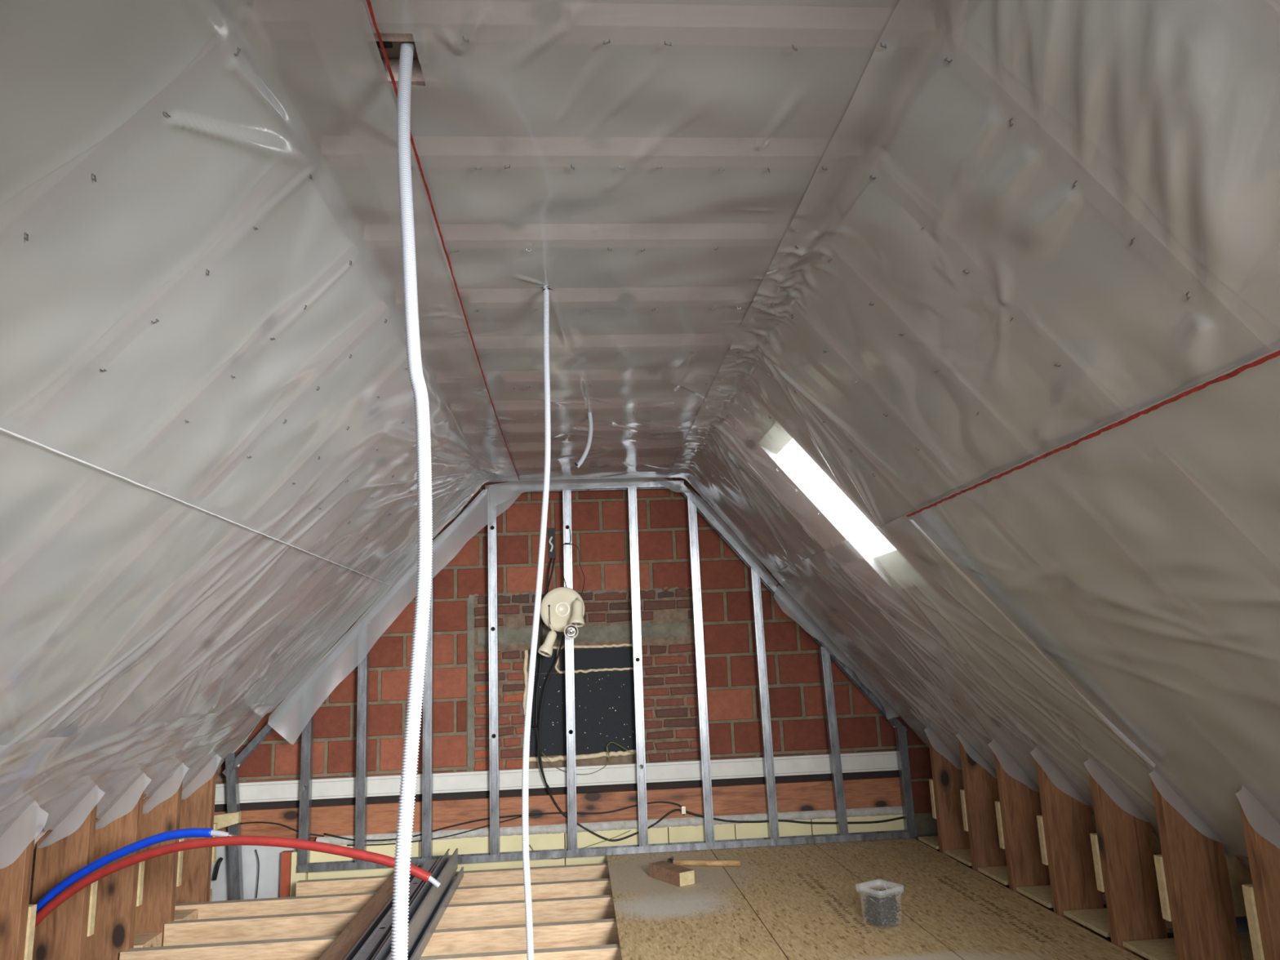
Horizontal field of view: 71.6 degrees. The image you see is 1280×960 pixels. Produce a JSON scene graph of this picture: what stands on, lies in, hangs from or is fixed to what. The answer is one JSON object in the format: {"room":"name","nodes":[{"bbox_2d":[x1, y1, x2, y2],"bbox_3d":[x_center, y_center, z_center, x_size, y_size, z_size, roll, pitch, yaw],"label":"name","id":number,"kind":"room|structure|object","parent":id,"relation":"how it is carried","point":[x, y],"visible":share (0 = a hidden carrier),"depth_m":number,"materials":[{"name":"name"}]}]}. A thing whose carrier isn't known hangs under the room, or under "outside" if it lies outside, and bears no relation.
{"room":"building under construction","nodes":[
{"label":"building under construction","id":0,"kind":"room"},
{"bbox_2d":[377,41,417,58],"bbox_3d":[-0.078,-0.766,1.797,1.650,0.020,7.620,-1,-11,-4],"label":"ceiling","id":1,"kind":"structure","parent":0,"point":[394,52],"depth_m":1.61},
{"bbox_2d":[373,32,413,41],"bbox_3d":[-0.064,-0.786,1.529,1.156,0.044,0.045,-1,-11,-4],"label":"joist","id":2,"kind":"object","parent":1,"relation":"attached to","point":[384,37],"visible":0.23,"depth_m":1.51,"materials":[{"name":"brown wood"}]},
{"bbox_2d":[375,40,425,85],"bbox_3d":[-0.437,-0.759,1.587,0.193,0.046,0.120,-1,-11,-4],"label":"joist","id":3,"kind":"object","parent":1,"relation":"attached to","point":[417,77],"depth_m":1.63,"materials":[{"name":"brown wood"}]},
{"bbox_2d":[391,41,432,959],"bbox_3d":[-0.341,0.238,1.310,0.061,2.189,0.122,3,-13,-25],"label":"conduit","id":4,"kind":"object","parent":1,"relation":"hanging from","point":[399,947],"visible":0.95,"depth_m":1.33,"materials":[{"name":"white plastic"}]},
{"bbox_2d":[521,285,551,959],"bbox_3d":[-0.259,0.458,2.250,0.049,2.122,0.162,-7,-12,21],"label":"conduit","id":5,"kind":"object","parent":1,"relation":"hanging from","point":[530,950],"visible":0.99,"depth_m":2.25,"materials":[{"name":"white plastic"}]},
{"bbox_2d":[574,412,592,468],"bbox_3d":[-0.243,-0.172,3.784,0.099,0.254,0.027,5,-14,-33],"label":"stub","id":6,"kind":"object","parent":1,"relation":"hanging from","point":[582,459],"visible":1,"depth_m":3.79,"materials":[{"name":"white plastic"}]},
{"bbox_2d":[210,477,939,901],"bbox_3d":[-0.361,0.970,5.335,6.072,2.860,0.273,-1,-11,-4],"label":"wall","id":7,"kind":"structure","parent":0,"point":[386,719],"depth_m":5.23,"materials":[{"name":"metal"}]},
{"bbox_2d":[535,557,552,726],"bbox_3d":[-0.551,0.931,5.154,0.125,0.965,0.042,4,-13,-30],"label":"cable","id":8,"kind":"object","parent":7,"relation":"attached to","point":[551,558],"visible":0.81,"depth_m":5.12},
{"bbox_2d":[547,528,555,559],"bbox_3d":[-0.530,0.380,5.324,0.044,0.185,0.047,-1,-11,-4],"label":"wall slot","id":9,"kind":"object","parent":7,"relation":"attached to","point":[551,531],"visible":1,"depth_m":5.32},
{"bbox_2d":[214,750,898,804],"bbox_3d":[-0.437,1.685,5.042,3.920,0.106,0.051,-1,-11,-4],"label":"horizontal beam","id":10,"kind":"structure","parent":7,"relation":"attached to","point":[874,761],"depth_m":5.02,"materials":[{"name":"metal"}]},
{"bbox_2d":[213,776,902,838],"bbox_3d":[-0.415,1.853,5.013,3.930,0.157,0.065,-1,-11,-4],"label":"tie beam","id":11,"kind":"structure","parent":7,"relation":"attached to","point":[817,795],"depth_m":4.99,"materials":[{"name":"brown wood"}]},
{"bbox_2d":[324,800,681,841],"bbox_3d":[-0.736,1.899,4.934,1.994,0.132,0.009,-1,-11,-4],"label":"cable","id":12,"kind":"object","parent":11,"relation":"attached to","point":[659,802],"visible":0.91,"depth_m":4.94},
{"bbox_2d":[466,586,700,770],"bbox_3d":[-0.321,1.139,5.199,1.360,1.020,0.047,-1,-11,-4],"label":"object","id":13,"kind":"structure","parent":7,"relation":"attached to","point":[671,723],"depth_m":5.20,"materials":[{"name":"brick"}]},
{"bbox_2d":[522,643,636,762],"bbox_3d":[-0.336,1.289,5.159,0.689,0.660,0.055,-1,-11,-4],"label":"panel","id":14,"kind":"object","parent":13,"relation":"attached to","point":[604,700],"visible":0.75,"depth_m":5.15,"materials":[{"name":"plastic"}]},
{"bbox_2d":[315,805,902,844],"bbox_3d":[-0.101,1.940,5.003,3.350,0.090,0.072,-1,-11,-4],"label":"wall ledge","id":15,"kind":"object","parent":7,"relation":"attached to","point":[884,811],"visible":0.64,"depth_m":4.97,"materials":[{"name":"paint"}]},
{"bbox_2d":[685,810,903,824],"bbox_3d":[0.886,1.909,5.045,1.273,0.124,0.011,-1,-11,-4],"label":"cable","id":16,"kind":"object","parent":15,"relation":"on","point":[686,811],"visible":0.95,"depth_m":5.04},
{"bbox_2d":[679,484,907,734],"bbox_3d":[0.891,0.754,5.251,1.253,1.501,0.056,-1,-11,-4],"label":"track","id":17,"kind":"object","parent":7,"relation":"attached to","point":[684,490],"visible":0.93,"depth_m":5.23,"materials":[{"name":"metal"}]},
{"bbox_2d":[666,0,1279,585],"bbox_3d":[0.708,-0.304,2.219,0.658,0.670,6.120,-1,-11,-4],"label":"barrier","id":18,"kind":"object","parent":7,"relation":"attached to","point":[1164,115],"visible":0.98,"depth_m":1.74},
{"bbox_2d":[771,347,1279,857],"bbox_3d":[1.475,0.517,2.105,1.025,1.199,6.120,-1,-11,-4],"label":"barrier","id":19,"kind":"object","parent":7,"relation":"attached to","point":[1150,580],"depth_m":2.50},
{"bbox_2d":[1103,904,1173,942],"bbox_3d":[-0.031,1.589,1.270,5.450,0.018,7.520,-1,-11,-4],"label":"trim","id":20,"kind":"structure","parent":7,"relation":"attached to","point":[1169,935],"depth_m":3.94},
{"bbox_2d":[0,804,37,959],"bbox_3d":[-2.120,1.531,2.903,0.185,0.920,0.045,-1,-11,-4],"label":"post","id":21,"kind":"object","parent":20,"relation":"on","point":[17,842],"visible":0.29,"depth_m":2.93,"materials":[{"name":"brown wood"}]},
{"bbox_2d":[23,904,36,959],"bbox_3d":[-2.333,1.527,2.930,0.620,0.193,0.033,-1,-11,-4],"label":"board","id":22,"kind":"object","parent":21,"relation":"attached to","point":[30,930],"visible":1,"depth_m":2.95,"materials":[{"name":"brown wood"}]},
{"bbox_2d":[35,835,440,927],"bbox_3d":[-1.421,1.406,3.042,1.485,0.349,0.032,-3,-11,1],"label":"pipe","id":23,"kind":"object","parent":21,"relation":"attached to","point":[366,855],"visible":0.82,"depth_m":3.05,"materials":[{"name":"red plastic"}]},
{"bbox_2d":[35,827,237,913],"bbox_3d":[-1.811,1.420,3.124,0.755,0.346,0.030,-1,-11,-4],"label":"pipe","id":24,"kind":"object","parent":23,"relation":"attached to","point":[79,874],"visible":0.71,"depth_m":3.13,"materials":[{"name":"blue plastic"}]},
{"bbox_2d":[31,787,98,959],"bbox_3d":[-2.147,1.609,3.284,0.185,0.920,0.045,-1,-11,-4],"label":"post","id":25,"kind":"object","parent":20,"relation":"on","point":[63,851],"visible":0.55,"depth_m":3.29,"materials":[{"name":"brown wood"}]},
{"bbox_2d":[28,880,97,936],"bbox_3d":[-2.360,1.608,3.310,0.620,0.201,0.033,-1,-11,-4],"label":"board","id":26,"kind":"object","parent":25,"relation":"attached to","point":[92,905],"visible":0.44,"depth_m":3.32,"materials":[{"name":"brown wood"}]},
{"bbox_2d":[84,775,145,959],"bbox_3d":[-2.172,1.684,3.651,0.185,0.920,0.045,-1,-11,-4],"label":"post","id":27,"kind":"object","parent":20,"relation":"on","point":[121,826],"visible":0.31,"depth_m":3.64,"materials":[{"name":"brown wood"}]},
{"bbox_2d":[136,860,145,906],"bbox_3d":[-2.386,1.678,3.678,0.620,0.191,0.033,-1,-11,-4],"label":"board","id":28,"kind":"object","parent":27,"relation":"attached to","point":[141,865],"visible":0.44,"depth_m":3.69,"materials":[{"name":"brown wood"}]},
{"bbox_2d":[133,932,162,947],"bbox_3d":[-2.183,2.057,3.766,0.210,0.195,0.180,-1,-11,-4],"label":"joist offcut","id":29,"kind":"object","parent":20,"relation":"on","point":[144,940],"visible":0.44,"depth_m":3.81,"materials":[{"name":"brown wood"}]},
{"bbox_2d":[134,766,183,946],"bbox_3d":[-2.198,1.758,4.017,0.185,0.920,0.045,-1,-11,-4],"label":"post","id":30,"kind":"object","parent":20,"relation":"on","point":[162,810],"visible":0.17,"depth_m":4.00,"materials":[{"name":"brown wood"}]},
{"bbox_2d":[176,838,183,886],"bbox_3d":[-2.411,1.758,4.043,0.620,0.202,0.033,-1,-11,-4],"label":"board","id":31,"kind":"object","parent":30,"relation":"attached to","point":[180,853],"visible":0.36,"depth_m":4.06,"materials":[{"name":"brown wood"}]},
{"bbox_2d":[173,908,198,920],"bbox_3d":[-2.208,2.132,4.132,0.210,0.195,0.180,-1,-11,-4],"label":"joist offcut","id":32,"kind":"object","parent":20,"relation":"on","point":[184,914],"visible":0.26,"depth_m":4.18,"materials":[{"name":"brown wood"}]},
{"bbox_2d":[175,756,217,903],"bbox_3d":[-2.225,1.837,4.404,0.185,0.920,0.045,-1,-11,-4],"label":"post","id":33,"kind":"object","parent":20,"relation":"on","point":[197,799],"visible":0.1,"depth_m":4.41,"materials":[{"name":"brown wood"}]},
{"bbox_2d":[225,751,244,900],"bbox_3d":[-2.189,1.937,4.796,0.130,0.893,0.049,-1,-11,-4],"label":"stud","id":34,"kind":"object","parent":20,"relation":"on","point":[236,876],"visible":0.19,"depth_m":4.79,"materials":[{"name":"metal"}]},
{"bbox_2d":[213,811,241,829],"bbox_3d":[-2.202,1.804,4.675,0.180,0.099,0.040,-1,-11,-4],"label":"board","id":35,"kind":"object","parent":34,"relation":"attached to","point":[224,820],"visible":0.58,"depth_m":4.66,"materials":[{"name":"brown wood"}]},
{"bbox_2d":[280,850,293,897],"bbox_3d":[-1.916,2.202,4.809,0.054,0.360,0.040,-1,-11,-4],"label":"board","id":36,"kind":"object","parent":20,"relation":"on","point":[286,859],"visible":0.54,"depth_m":4.80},
{"bbox_2d":[289,849,307,897],"bbox_3d":[-1.844,2.198,4.804,0.077,0.360,0.060,-1,-11,-4],"label":"board","id":37,"kind":"object","parent":20,"relation":"on","point":[295,877],"visible":0.36,"depth_m":4.79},
{"bbox_2d":[307,841,419,879],"bbox_3d":[-1.509,2.179,4.863,0.590,0.375,0.058,-1,-11,-4],"label":"board","id":38,"kind":"object","parent":20,"relation":"on","point":[386,850],"visible":0.14,"depth_m":4.85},
{"bbox_2d":[119,918,619,959],"bbox_3d":[-0.229,1.960,3.702,3.720,0.217,0.050,-1,-11,-4],"label":"joist","id":39,"kind":"object","parent":20,"relation":"on","point":[597,931],"visible":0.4,"depth_m":3.65,"materials":[{"name":"brown wood"}]},
{"bbox_2d":[318,872,409,959],"bbox_3d":[-1.166,1.861,3.652,0.100,0.030,2.240,-1,-11,-4],"label":"plank","id":40,"kind":"object","parent":39,"relation":"on","point":[340,948],"visible":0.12,"depth_m":3.71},
{"bbox_2d":[163,894,615,946],"bbox_3d":[-0.256,2.038,4.083,3.720,0.217,0.050,-1,-11,-4],"label":"joist","id":41,"kind":"object","parent":20,"relation":"on","point":[236,929],"visible":0.36,"depth_m":4.00,"materials":[{"name":"brown wood"}]},
{"bbox_2d":[174,878,612,919],"bbox_3d":[-0.332,2.103,4.392,3.830,0.217,0.050,-1,-11,-4],"label":"joist","id":42,"kind":"object","parent":20,"relation":"on","point":[602,886],"visible":0.13,"depth_m":4.31,"materials":[{"name":"brown wood"}]},
{"bbox_2d":[295,862,609,896],"bbox_3d":[-0.117,2.166,4.747,3.350,0.217,0.050,-1,-11,-4],"label":"joist","id":43,"kind":"object","parent":20,"relation":"on","point":[588,871],"visible":0.26,"depth_m":4.69,"materials":[{"name":"brown wood"}]},
{"bbox_2d":[419,832,564,871],"bbox_3d":[-0.814,2.160,4.914,0.795,0.379,0.061,-1,-11,-4],"label":"board","id":44,"kind":"object","parent":20,"relation":"on","point":[477,845],"visible":0.24,"depth_m":4.91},
{"bbox_2d":[419,943,622,959],"bbox_3d":[-0.191,1.891,3.366,3.690,0.217,0.050,-1,-11,-4],"label":"joist","id":45,"kind":"object","parent":20,"relation":"on","point":[604,952],"visible":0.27,"depth_m":3.36,"materials":[{"name":"brown wood"}]},
{"bbox_2d":[606,849,787,959],"bbox_3d":[0.211,1.761,3.395,0.577,0.018,3.310,-1,-11,-4],"label":"floor panel","id":46,"kind":"object","parent":45,"relation":"on","point":[709,918],"visible":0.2,"depth_m":3.70,"materials":[{"name":"wood"}]},
{"bbox_2d":[648,860,694,886],"bbox_3d":[0.152,1.903,4.295,0.086,0.062,0.268,5,-13,-32],"label":"block","id":47,"kind":"object","parent":46,"relation":"on","point":[664,871],"visible":1,"depth_m":4.24,"materials":[{"name":"brown wood"}]},
{"bbox_2d":[666,856,740,866],"bbox_3d":[0.316,1.957,4.523,0.380,0.043,0.136,-7,-12,21],"label":"hammer","id":48,"kind":"object","parent":46,"relation":"on","point":[682,863],"visible":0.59,"depth_m":4.54,"materials":[{"name":"brown wood"}]},
{"bbox_2d":[711,844,963,959],"bbox_3d":[0.792,1.747,3.438,0.580,0.019,3.310,-1,-11,-4],"label":"floor panel","id":49,"kind":"object","parent":45,"relation":"on","point":[812,907],"visible":0.98,"depth_m":3.69,"materials":[{"name":"wood"}]},
{"bbox_2d":[813,838,1143,959],"bbox_3d":[1.369,1.732,3.482,0.570,0.019,3.310,-1,-11,-4],"label":"floor panel","id":50,"kind":"object","parent":45,"relation":"on","point":[972,914],"visible":0.99,"depth_m":3.64,"materials":[{"name":"wood"}]},
{"bbox_2d":[297,830,914,872],"bbox_3d":[-0.147,2.051,4.916,3.400,0.036,0.054,-1,-11,-4],"label":"floor track","id":51,"kind":"object","parent":50,"relation":"on","point":[892,834],"visible":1,"depth_m":4.91,"materials":[{"name":"metal"}]},
{"bbox_2d":[297,683,315,865],"bbox_3d":[-1.836,1.621,4.885,0.053,0.979,0.049,-1,-11,-4],"label":"stud","id":52,"kind":"object","parent":51,"relation":"on","point":[308,714],"visible":0.98,"depth_m":4.87,"materials":[{"name":"metal"}]},
{"bbox_2d":[355,622,369,862],"bbox_3d":[-1.545,1.454,4.940,0.059,1.306,0.049,-1,-11,-4],"label":"stud","id":53,"kind":"object","parent":51,"relation":"on","point":[363,636],"visible":0.96,"depth_m":4.92,"materials":[{"name":"metal"}]},
{"bbox_2d":[422,552,434,858],"bbox_3d":[-1.194,1.255,5.005,0.053,1.693,0.049,-1,-11,-4],"label":"stud","id":54,"kind":"object","parent":51,"relation":"on","point":[428,698],"visible":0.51,"depth_m":4.95,"materials":[{"name":"metal"}]},
{"bbox_2d":[487,491,500,854],"bbox_3d":[-0.835,1.070,5.067,0.053,2.052,0.049,-1,-11,-4],"label":"stud","id":55,"kind":"object","parent":51,"relation":"on","point":[495,846],"visible":1,"depth_m":5.03,"materials":[{"name":"metal"}]},
{"bbox_2d":[562,488,577,850],"bbox_3d":[-0.404,1.059,5.100,0.063,2.052,0.049,-1,-11,-4],"label":"stud","id":56,"kind":"object","parent":51,"relation":"on","point":[566,493],"visible":0.96,"depth_m":5.04,"materials":[{"name":"metal"}]},
{"bbox_2d":[537,586,585,657],"bbox_3d":[-0.444,0.797,5.014,0.270,0.396,0.182,-1,-11,-4],"label":"spotlight","id":57,"kind":"object","parent":56,"relation":"hanging from","point":[562,609],"visible":0.99,"depth_m":5.07,"materials":[{"name":"beige plastic"}]},
{"bbox_2d":[485,480,684,493],"bbox_3d":[-0.327,0.040,5.311,1.180,0.036,0.056,-1,-11,-4],"label":"ceiling track","id":58,"kind":"object","parent":56,"relation":"attached to","point":[655,484],"visible":0.87,"depth_m":5.29,"materials":[{"name":"metal"}]},
{"bbox_2d":[538,635,684,841],"bbox_3d":[-0.166,1.451,5.040,0.814,1.144,0.064,-1,-11,-4],"label":"cable","id":59,"kind":"object","parent":56,"relation":"hanging from","point":[562,637],"visible":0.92,"depth_m":4.99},
{"bbox_2d":[627,487,648,846],"bbox_3d":[-0.014,1.050,5.129,0.061,2.052,0.049,-1,-11,-4],"label":"stud","id":60,"kind":"object","parent":51,"relation":"on","point":[632,491],"visible":1,"depth_m":5.10,"materials":[{"name":"metal"}]},
{"bbox_2d":[686,495,715,842],"bbox_3d":[0.349,1.072,5.150,0.055,1.988,0.049,-1,-11,-4],"label":"stud","id":61,"kind":"object","parent":51,"relation":"on","point":[708,813],"visible":0.95,"depth_m":5.12,"materials":[{"name":"metal"}]},
{"bbox_2d":[749,567,779,839],"bbox_3d":[0.718,1.279,5.133,0.063,1.547,0.049,-1,-11,-4],"label":"stud","id":62,"kind":"object","parent":51,"relation":"on","point":[758,628],"visible":0.96,"depth_m":5.11,"materials":[{"name":"metal"}]},
{"bbox_2d":[818,646,848,835],"bbox_3d":[1.115,1.504,5.115,0.076,1.070,0.049,-1,-11,-4],"label":"stud","id":63,"kind":"object","parent":51,"relation":"on","point":[824,656],"visible":0.94,"depth_m":5.10,"materials":[{"name":"metal"}]},
{"bbox_2d":[894,725,916,835],"bbox_3d":[1.524,1.724,5.099,0.054,0.599,0.049,-1,-11,-4],"label":"stud","id":64,"kind":"object","parent":51,"relation":"on","point":[907,799],"visible":0.92,"depth_m":5.08,"materials":[{"name":"metal"}]},
{"bbox_2d":[918,835,939,848],"bbox_3d":[1.808,1.976,4.864,0.485,0.016,0.258,-1,-11,-4],"label":"floor infill","id":65,"kind":"structure","parent":50,"relation":"on","point":[932,841],"depth_m":4.87,"materials":[{"name":"brown wood"}]},
{"bbox_2d":[944,848,972,866],"bbox_3d":[1.836,1.900,4.495,0.480,0.016,0.293,-1,-11,-4],"label":"floor infill","id":66,"kind":"structure","parent":50,"relation":"on","point":[963,855],"depth_m":4.51,"materials":[{"name":"brown wood"}]},
{"bbox_2d":[977,866,1008,884],"bbox_3d":[1.862,1.824,4.119,0.482,0.016,0.273,-1,-11,-4],"label":"floor infill","id":67,"kind":"structure","parent":50,"relation":"on","point":[999,873],"depth_m":4.13,"materials":[{"name":"brown wood"}]},
{"bbox_2d":[1016,884,1106,907],"bbox_3d":[1.888,1.749,3.752,0.481,0.016,0.273,-1,-11,-4],"label":"floor infill","id":68,"kind":"structure","parent":50,"relation":"on","point":[1042,895],"depth_m":3.75,"materials":[{"name":"brown wood"}]},
{"bbox_2d":[1063,907,1173,937],"bbox_3d":[1.917,1.673,3.379,0.475,0.016,0.288,-1,-11,-4],"label":"floor infill","id":69,"kind":"structure","parent":50,"relation":"on","point":[1095,919],"depth_m":3.38,"materials":[{"name":"brown wood"}]},
{"bbox_2d":[1122,933,1253,959],"bbox_3d":[1.943,1.597,3.007,0.476,0.016,0.268,-1,-11,-4],"label":"floor infill","id":70,"kind":"structure","parent":50,"relation":"on","point":[1155,948],"depth_m":3.04,"materials":[{"name":"brown wood"}]},
{"bbox_2d":[564,826,668,865],"bbox_3d":[-0.126,2.141,4.968,0.575,0.383,0.058,-1,-11,-4],"label":"board","id":71,"kind":"object","parent":20,"relation":"on","point":[655,835],"visible":0.26,"depth_m":4.96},
{"bbox_2d":[667,823,735,843],"bbox_3d":[0.352,2.133,5.001,0.375,0.375,0.061,-1,-11,-4],"label":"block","id":72,"kind":"object","parent":20,"relation":"on","point":[726,831],"visible":0.25,"depth_m":5.00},
{"bbox_2d":[734,819,811,839],"bbox_3d":[0.761,2.121,5.034,0.435,0.379,0.058,-1,-11,-4],"label":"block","id":73,"kind":"object","parent":20,"relation":"on","point":[744,830],"visible":0.22,"depth_m":5.03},
{"bbox_2d":[810,814,904,835],"bbox_3d":[1.264,2.106,5.070,0.565,0.383,0.061,-1,-11,-4],"label":"board","id":74,"kind":"object","parent":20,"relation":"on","point":[898,824],"visible":0.14,"depth_m":5.07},
{"bbox_2d":[928,729,972,868],"bbox_3d":[1.662,1.754,4.692,0.185,0.893,0.045,-1,-11,-4],"label":"post","id":75,"kind":"object","parent":20,"relation":"on","point":[946,769],"visible":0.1,"depth_m":4.69,"materials":[{"name":"brown wood"}]},
{"bbox_2d":[958,736,1009,888],"bbox_3d":[1.689,1.676,4.306,0.185,0.893,0.045,-1,-11,-4],"label":"post","id":76,"kind":"object","parent":20,"relation":"on","point":[980,780],"visible":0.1,"depth_m":4.30,"materials":[{"name":"brown wood"}]},
{"bbox_2d":[992,742,1053,911],"bbox_3d":[1.715,1.601,3.939,0.185,0.893,0.045,-1,-11,-4],"label":"post","id":77,"kind":"object","parent":20,"relation":"on","point":[1020,801],"visible":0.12,"depth_m":3.93,"materials":[{"name":"brown wood"}]},
{"bbox_2d":[995,800,1004,848],"bbox_3d":[1.919,1.540,4.007,0.620,0.197,0.033,-1,-11,-4],"label":"board","id":78,"kind":"object","parent":77,"relation":"attached to","point":[997,808],"visible":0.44,"depth_m":3.98,"materials":[{"name":"brown wood"}]},
{"bbox_2d":[1034,751,1108,941],"bbox_3d":[1.741,1.526,3.573,0.185,0.893,0.045,-1,-11,-4],"label":"post","id":79,"kind":"object","parent":20,"relation":"on","point":[1067,818],"visible":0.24,"depth_m":3.56,"materials":[{"name":"brown wood"}]},
{"bbox_2d":[1036,813,1097,865],"bbox_3d":[1.945,1.460,3.641,0.620,0.186,0.033,-1,-11,-4],"label":"board","id":80,"kind":"object","parent":79,"relation":"attached to","point":[1039,818],"visible":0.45,"depth_m":3.62,"materials":[{"name":"brown wood"}]},
{"bbox_2d":[1087,760,1167,959],"bbox_3d":[1.767,1.449,3.191,0.185,0.893,0.045,-1,-11,-4],"label":"post","id":81,"kind":"object","parent":20,"relation":"on","point":[1125,837],"visible":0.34,"depth_m":3.18,"materials":[{"name":"brown wood"}]},
{"bbox_2d":[1089,832,1162,892],"bbox_3d":[1.972,1.387,3.259,0.620,0.194,0.033,-1,-11,-4],"label":"board","id":82,"kind":"object","parent":81,"relation":"attached to","point":[1095,846],"visible":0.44,"depth_m":3.24,"materials":[{"name":"brown wood"}]},
{"bbox_2d":[1150,773,1242,959],"bbox_3d":[1.792,1.375,2.830,0.185,0.893,0.045,-1,-11,-4],"label":"post","id":83,"kind":"object","parent":20,"relation":"on","point":[1203,919],"visible":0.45,"depth_m":2.83,"materials":[{"name":"brown wood"}]},
{"bbox_2d":[1153,854,1252,921],"bbox_3d":[1.997,1.313,2.898,0.620,0.194,0.033,-1,-11,-4],"label":"board","id":84,"kind":"object","parent":83,"relation":"attached to","point":[1239,875],"visible":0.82,"depth_m":2.88,"materials":[{"name":"brown wood"}]},
{"bbox_2d":[1237,790,1279,959],"bbox_3d":[1.819,1.296,2.443,0.185,0.893,0.045,-1,-11,-4],"label":"post","id":85,"kind":"object","parent":20,"relation":"on","point":[1261,831],"visible":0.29,"depth_m":2.47,"materials":[{"name":"brown wood"}]},
{"bbox_2d":[1241,884,1265,959],"bbox_3d":[2.024,1.237,2.511,0.620,0.200,0.033,-1,-11,-4],"label":"board","id":86,"kind":"object","parent":85,"relation":"attached to","point":[1247,889],"visible":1,"depth_m":2.48,"materials":[{"name":"brown wood"}]},
{"bbox_3d":[-0.112,1.661,2.237,3.690,0.217,0.050,-1,-11,-4],"label":"joist","id":87,"kind":"object","parent":20,"relation":"on","visible":0},
{"bbox_2d":[343,862,420,959],"bbox_3d":[-1.059,1.790,3.362,0.051,0.047,2.830,-1,-11,-4],"label":"metal stud","id":88,"kind":"object","parent":87,"relation":"on","point":[371,929],"visible":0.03,"depth_m":3.64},
{"bbox_2d":[407,866,463,959],"bbox_3d":[-0.851,1.770,3.304,0.050,0.047,2.680,-1,-11,-4],"label":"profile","id":89,"kind":"object","parent":87,"relation":"on","point":[421,942],"visible":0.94,"depth_m":3.77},
{"bbox_2d":[407,858,457,954],"bbox_3d":[-0.874,1.716,3.288,0.049,0.047,2.630,-1,-11,-4],"label":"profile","id":90,"kind":"object","parent":89,"relation":"on","point":[415,935],"visible":0.18,"depth_m":3.76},
{"bbox_2d":[373,848,457,959],"bbox_3d":[-0.872,1.668,3.302,0.050,0.047,2.640,-1,-11,-4],"label":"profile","id":91,"kind":"object","parent":90,"relation":"on","point":[420,905],"visible":0.74,"depth_m":3.68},
{"label":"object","id":92,"kind":"object","parent":87,"relation":"on","visible":0},
{"bbox_2d":[351,858,437,959],"bbox_3d":[-0.981,1.720,3.289,0.049,0.047,2.650,-1,-11,-4],"label":"metal stud","id":93,"kind":"object","parent":92,"relation":"on","point":[372,944],"visible":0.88,"depth_m":3.39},
{"label":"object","id":94,"kind":"object","parent":87,"relation":"on","visible":0},
{"bbox_2d":[370,856,448,959],"bbox_3d":[-0.920,1.724,3.318,0.050,0.047,2.700,-1,-11,-5],"label":"metal stud","id":95,"kind":"object","parent":94,"relation":"on","point":[439,858],"visible":0.03,"depth_m":3.83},
{"bbox_2d":[1235,916,1249,933],"bbox_3d":[1.625,0.217,1.716,2.256,2.714,7.620,-1,-11,-4],"label":"trim","id":96,"kind":"structure","parent":7,"relation":"attached to","point":[1242,922],"depth_m":3.75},
{"bbox_3d":[-1.763,0.244,1.474,2.393,2.595,7.620,-1,-11,-4],"label":"trim","id":97,"kind":"structure","parent":0,"visible":0},
{"bbox_2d":[0,429,391,745],"bbox_3d":[-1.495,0.313,1.939,0.640,0.694,6.120,-1,-11,-4],"label":"barrier","id":98,"kind":"object","parent":97,"relation":"attached to","point":[124,603],"visible":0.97,"depth_m":2.65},
{"bbox_2d":[0,0,519,584],"bbox_3d":[-0.844,-0.306,2.111,0.751,0.588,6.120,-1,-11,-4],"label":"barrier","id":99,"kind":"object","parent":97,"relation":"attached to","point":[86,86],"visible":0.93,"depth_m":1.79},
{"bbox_2d":[216,506,463,769],"bbox_3d":[-1.725,0.788,4.902,1.667,1.783,0.441,-1,-11,-4],"label":"insulation batt","id":100,"kind":"object","parent":97,"relation":"attached to","point":[382,595],"visible":0.05,"depth_m":5.09,"materials":[{"name":"fabric"}]},
{"bbox_2d":[222,488,488,777],"bbox_3d":[-1.587,0.839,5.061,1.442,1.561,0.054,-1,-11,-4],"label":"track","id":101,"kind":"object","parent":97,"relation":"attached to","point":[242,757],"visible":1,"depth_m":5.02,"materials":[{"name":"metal"}]},
{"bbox_3d":[-1.697,0.705,4.469,1.663,1.793,0.346,-1,-11,-4],"label":"insulation batt","id":102,"kind":"object","parent":97,"relation":"attached to","visible":0},
{"bbox_2d":[0,705,273,836],"bbox_3d":[-1.923,0.807,1.747,0.384,0.413,6.000,-1,-11,-4],"label":"barrier","id":103,"kind":"object","parent":102,"relation":"attached to","point":[55,775],"visible":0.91,"depth_m":3.30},
{"bbox_3d":[0.954,1.669,3.495,0.156,0.143,0.142,5,-13,-32],"label":"bucket","id":104,"kind":"object","parent":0,"visible":0},
{"bbox_2d":[862,888,900,928],"bbox_3d":[0.948,1.680,3.488,0.113,0.119,0.113,5,-13,-32],"label":"nail","id":105,"kind":"object","parent":104,"relation":"in","point":[880,911],"visible":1,"depth_m":3.46,"materials":[{"name":"metal"}]},
{"bbox_3d":[-0.144,-0.551,2.682,1.156,0.044,0.045,-1,-11,-4],"label":"joist","id":106,"kind":"object","parent":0,"visible":0},
{"bbox_2d":[362,0,899,480],"bbox_3d":[-0.097,-0.611,2.225,1.010,0.012,6.120,-1,-11,-4],"label":"barrier","id":107,"kind":"object","parent":106,"relation":"attached to","point":[535,88],"visible":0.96,"depth_m":1.95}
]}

